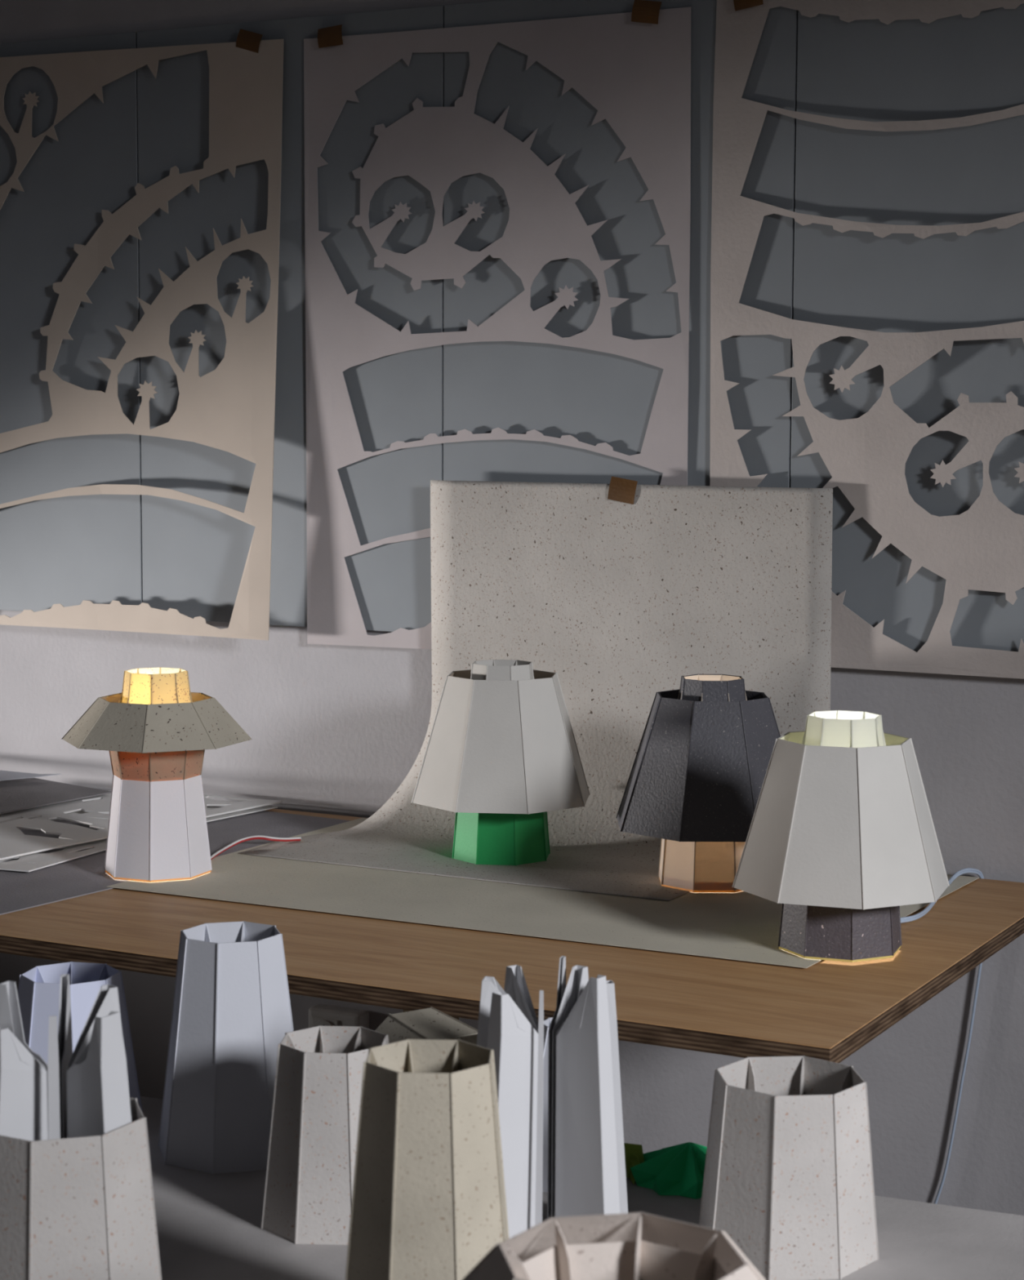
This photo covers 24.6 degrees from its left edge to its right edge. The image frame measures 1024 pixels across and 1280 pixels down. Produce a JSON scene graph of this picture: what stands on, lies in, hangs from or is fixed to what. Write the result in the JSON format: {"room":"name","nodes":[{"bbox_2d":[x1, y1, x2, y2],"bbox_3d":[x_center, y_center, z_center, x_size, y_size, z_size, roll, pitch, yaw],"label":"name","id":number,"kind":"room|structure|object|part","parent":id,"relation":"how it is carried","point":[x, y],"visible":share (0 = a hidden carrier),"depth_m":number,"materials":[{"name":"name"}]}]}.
{"room":"design studio","nodes":[
{"label":"design studio","id":0,"kind":"room"},
{"bbox_2d":[0,0,1023,1215],"bbox_3d":[0.251,-0.381,3.673,8.200,2.900,0.100,3,6,28],"label":"wall","id":1,"kind":"structure","parent":0,"point":[332,729],"depth_m":3.88,"materials":[{"name":"paint"}]},
{"bbox_2d":[0,31,142,612],"bbox_3d":[-0.907,-0.553,4.207,0.598,1.004,0.010,3,6,28],"label":"wall panel","id":2,"kind":"object","parent":1,"relation":"attached to","point":[68,551],"depth_m":4.14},
{"bbox_2d":[0,28,284,639],"bbox_3d":[-0.705,-0.520,4.068,0.722,1.017,0.041,3,6,28],"label":"sheet","id":3,"kind":"object","parent":1,"relation":"attached to","point":[230,408],"depth_m":3.98,"materials":[{"name":"grey cardboard"}]},
{"bbox_3d":[-0.436,-0.991,3.896,0.054,0.044,0.003,3,6,28],"label":"tape strip","id":4,"kind":"part","parent":3,"relation":"part of","materials":[{"name":"brown paper"}]},
{"bbox_2d":[137,5,444,631],"bbox_3d":[-0.375,-0.524,3.929,0.600,1.004,0.010,3,6,28],"label":"wall panel","id":5,"kind":"object","parent":1,"relation":"attached to","point":[194,556],"depth_m":3.92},
{"bbox_2d":[308,1004,368,1028],"bbox_3d":[-0.294,0.665,3.979,0.104,0.084,0.045,3,6,28],"label":"wall socket","id":6,"kind":"object","parent":1,"relation":"attached to","point":[318,1014],"visible":0.36,"depth_m":3.96,"materials":[{"name":"white plastic"}]},
{"bbox_3d":[-0.315,0.668,3.971,0.052,0.062,0.004,3,6,28],"label":"plate","id":7,"kind":"part","parent":6,"relation":"part of","materials":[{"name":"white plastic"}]},
{"bbox_2d":[303,0,691,648],"bbox_3d":[-0.039,-0.480,3.740,0.694,1.014,0.013,3,6,28],"label":"sheet","id":8,"kind":"object","parent":1,"relation":"attached to","point":[636,76],"depth_m":3.72,"materials":[{"name":"white cardboard"}]},
{"bbox_3d":[-0.295,-0.981,3.822,0.048,0.035,0.003,3,6,28],"label":"tape strip","id":9,"kind":"part","parent":8,"relation":"part of","materials":[{"name":"brown paper"}]},
{"bbox_3d":[0.203,-0.951,3.561,0.051,0.040,0.003,3,6,28],"label":"tape strip","id":10,"kind":"part","parent":8,"relation":"part of","materials":[{"name":"brown paper"}]},
{"bbox_2d":[443,0,797,487],"bbox_3d":[0.155,-0.494,3.651,0.596,1.004,0.010,3,6,28],"label":"wall panel","id":11,"kind":"object","parent":1,"relation":"attached to","point":[593,397],"depth_m":3.64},
{"bbox_2d":[709,0,1023,679],"bbox_3d":[0.577,-0.476,3.410,0.633,1.052,0.017,3,6,28],"label":"sheet","id":12,"kind":"object","parent":1,"relation":"attached to","point":[980,548],"depth_m":3.45,"materials":[{"name":"grey cardboard"}]},
{"bbox_3d":[0.349,-0.947,3.482,0.049,0.028,0.003,3,6,28],"label":"tape strip","id":13,"kind":"part","parent":12,"relation":"part of","materials":[{"name":"brown paper"}]},
{"bbox_2d":[790,4,1023,652],"bbox_3d":[0.685,-0.465,3.373,0.596,1.004,0.010,3,6,28],"label":"wall panel","id":14,"kind":"object","parent":1,"relation":"attached to","point":[955,66],"depth_m":3.42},
{"bbox_3d":[-0.829,1.279,1.791,8.200,0.050,4.700,3,6,28],"label":"floor","id":15,"kind":"structure","parent":0,"visible":0},
{"bbox_2d":[0,808,1023,1062],"bbox_3d":[-1.163,0.671,3.884,3.908,0.750,0.978,3,6,28],"label":"work table","id":16,"kind":"object","parent":15,"relation":"on","point":[826,1010],"visible":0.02,"depth_m":2.89,"materials":[{"name":"brown wood"}]},
{"bbox_2d":[0,799,350,915],"bbox_3d":[-1.157,0.318,3.634,1.415,0.002,1.329,3,6,28],"label":"cardboard sheet","id":17,"kind":"object","parent":16,"relation":"on","point":[84,875],"visible":0.4,"depth_m":3.49,"materials":[{"name":"grey cardboard"}]},
{"bbox_2d":[0,800,277,871],"bbox_3d":[-0.706,0.306,3.719,0.306,0.002,0.766,3,6,28],"label":"card","id":18,"kind":"object","parent":17,"relation":"on","point":[34,861],"visible":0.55,"depth_m":3.54,"materials":[{"name":"grey cardboard"}]},
{"bbox_2d":[0,790,281,860],"bbox_3d":[-0.743,0.293,3.764,0.331,0.003,0.765,4,7,35],"label":"card","id":19,"kind":"object","parent":18,"relation":"on","point":[13,842],"visible":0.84,"depth_m":3.77,"materials":[{"name":"grey cardboard"}]},
{"bbox_2d":[0,777,111,813],"bbox_3d":[-0.883,0.266,3.958,0.279,0.002,0.372,5,7,41],"label":"cardboard offcut","id":20,"kind":"object","parent":19,"relation":"on","point":[18,794],"visible":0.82,"depth_m":4.00,"materials":[{"name":"grey cardboard"}]},
{"bbox_2d":[0,769,62,780],"bbox_3d":[-1.054,0.229,4.131,0.476,0.013,0.270,3,6,28],"label":"paper sheet","id":21,"kind":"object","parent":20,"relation":"on","point":[4,775],"visible":1,"depth_m":4.12,"materials":[{"name":"white paper"}]},
{"bbox_2d":[62,667,251,882],"bbox_3d":[-0.515,0.191,3.416,0.265,0.295,0.265,3,6,28],"label":"lamp","id":22,"kind":"object","parent":17,"relation":"on","point":[156,732],"visible":1,"depth_m":3.36,"materials":[{"name":"white paper"}]},
{"bbox_3d":[-0.515,0.114,3.409,0.265,0.061,0.265,3,6,28],"label":"lamp shade","id":23,"kind":"part","parent":22,"relation":"part of","materials":[{"name":"grey paper"}]},
{"bbox_2d":[106,817,978,968],"bbox_3d":[0.053,0.347,3.375,1.065,0.001,0.667,3,6,28],"label":"mat","id":24,"kind":"object","parent":16,"relation":"on","point":[741,926],"visible":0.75,"depth_m":3.22,"materials":[{"name":"grey paper"}]},
{"bbox_2d":[210,835,301,860],"bbox_3d":[-0.412,0.314,3.596,0.052,0.017,0.228,4,7,33],"label":"power cable","id":25,"kind":"object","parent":24,"relation":"on","point":[256,837],"visible":0.96,"depth_m":3.63,"materials":[{"name":"plastic"}]},
{"bbox_2d":[237,480,832,901],"bbox_3d":[0.030,0.050,3.527,0.809,0.560,0.378,3,6,28],"label":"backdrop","id":26,"kind":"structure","parent":24,"relation":"on","point":[622,602],"depth_m":3.63,"materials":[{"name":"beige paper"}]},
{"bbox_2d":[411,659,590,865],"bbox_3d":[-0.015,0.181,3.548,0.260,0.295,0.260,-4,7,-39],"label":"lamp","id":27,"kind":"object","parent":26,"relation":"on","point":[501,753],"visible":1,"depth_m":3.47,"materials":[{"name":"white paper"}]},
{"bbox_2d":[607,476,637,504],"bbox_3d":[0.170,-0.231,3.626,0.051,0.043,0.002,3,6,28],"label":"tape strip","id":28,"kind":"object","parent":26,"relation":"attached to","point":[621,490],"visible":1,"depth_m":3.63,"materials":[{"name":"brown paper"}]},
{"bbox_2d":[615,674,780,892],"bbox_3d":[0.284,0.200,3.358,0.266,0.295,0.266,0,6,0],"label":"lamp","id":29,"kind":"object","parent":26,"relation":"on","point":[696,776],"visible":0.91,"depth_m":3.28,"materials":[{"name":"charcoal paper"},{"name":"orange paper"}]},
{"bbox_2d":[732,710,949,962],"bbox_3d":[0.414,0.241,2.949,0.255,0.296,0.255,-2,6,-26],"label":"lamp","id":30,"kind":"object","parent":24,"relation":"on","point":[842,835],"visible":1,"depth_m":2.87,"materials":[{"name":"white paper"}]},
{"bbox_2d":[900,867,983,1203],"bbox_3d":[0.563,0.640,3.309,0.094,0.596,0.409,3,6,28],"label":"power cable","id":31,"kind":"object","parent":16,"relation":"on","point":[967,870],"visible":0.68,"depth_m":3.46,"materials":[{"name":"grey plastic"}]},
{"bbox_2d":[140,1096,1023,1279],"bbox_3d":[-0.156,0.921,1.850,2.800,0.658,1.792,3,6,28],"label":"display table","id":32,"kind":"object","parent":15,"relation":"on","point":[209,1224],"depth_m":2.31,"materials":[{"name":"grey"}]},
{"bbox_2d":[17,961,142,1112],"bbox_3d":[-0.498,0.461,2.666,0.147,0.171,0.147,-3,7,-32],"label":"lampshade","id":33,"kind":"object","parent":32,"relation":"on","point":[38,989],"visible":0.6,"depth_m":2.62,"materials":[{"name":"white paper"}]},
{"bbox_2d":[0,973,161,1279],"bbox_3d":[-0.397,0.455,2.059,0.176,0.303,0.176,3,6,28],"label":"lampshade","id":34,"kind":"object","parent":32,"relation":"on","point":[77,1199],"visible":1,"depth_m":2.01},
{"bbox_2d":[157,920,293,1173],"bbox_3d":[-0.305,0.437,2.561,0.159,0.242,0.159,3,6,28],"label":"lampshade","id":35,"kind":"object","parent":32,"relation":"on","point":[231,1014],"visible":0.87,"depth_m":2.50,"materials":[{"name":"white paper"}]},
{"bbox_2d":[261,1025,388,1244],"bbox_3d":[-0.177,0.488,2.341,0.138,0.185,0.138,-5,7,-41],"label":"lampshade","id":36,"kind":"object","parent":32,"relation":"on","point":[314,1125],"visible":0.77,"depth_m":2.28,"materials":[{"name":"grey paper"}]},
{"bbox_2d":[374,1006,477,1044],"bbox_3d":[-0.091,0.477,2.510,0.151,0.155,0.117,-4,7,-34],"label":"shade","id":37,"kind":"object","parent":32,"relation":"on","point":[431,1023],"visible":0.2,"depth_m":2.49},
{"bbox_2d":[344,1038,509,1279],"bbox_3d":[-0.070,0.481,1.975,0.151,0.270,0.151,-5,8,-43],"label":"lampshade","id":38,"kind":"object","parent":32,"relation":"on","point":[428,1199],"visible":1,"depth_m":1.92,"materials":[{"name":"beige paper"}]},
{"bbox_2d":[542,1017,552,1192],"bbox_3d":[0.058,0.485,2.484,0.123,0.165,0.123,3,6,28],"label":"paper cone","id":39,"kind":"object","parent":32,"relation":"on","point":[546,1022],"visible":0.16,"depth_m":2.45,"materials":[{"name":"white paper"}]},
{"bbox_2d":[476,955,627,1238],"bbox_3d":[0.034,0.450,2.284,0.163,0.273,0.138,0,6,-1],"label":"lampshades","id":40,"kind":"object","parent":32,"relation":"on","point":[586,1175],"visible":0.83,"depth_m":2.25,"materials":[{"name":"white paper"}]},
{"bbox_2d":[462,1211,764,1279],"bbox_3d":[0.071,0.530,1.562,0.256,0.253,0.256,-1,6,-10],"label":"lampshade","id":41,"kind":"object","parent":32,"relation":"on","point":[635,1246],"visible":1,"depth_m":1.62,"materials":[{"name":"paper"}]},
{"bbox_3d":[0.122,0.549,2.485,0.052,0.037,0.032,6,8,44],"label":"folded paper strip","id":42,"kind":"part","parent":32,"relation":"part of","materials":[{"name":"paper"}]},
{"bbox_2d":[630,1142,706,1199],"bbox_3d":[0.188,0.548,2.466,0.126,0.042,0.115,1,6,8],"label":"lampshade","id":43,"kind":"object","parent":32,"relation":"on","point":[677,1169],"visible":0.71,"depth_m":2.45,"materials":[{"name":"green paper"}]},
{"bbox_2d":[698,1055,879,1279],"bbox_3d":[0.267,0.503,2.267,0.164,0.172,0.164,0,6,-5],"label":"lampshade","id":44,"kind":"object","parent":32,"relation":"on","point":[788,1174],"visible":0.92,"depth_m":2.21,"materials":[{"name":"grey paper"}]}
]}

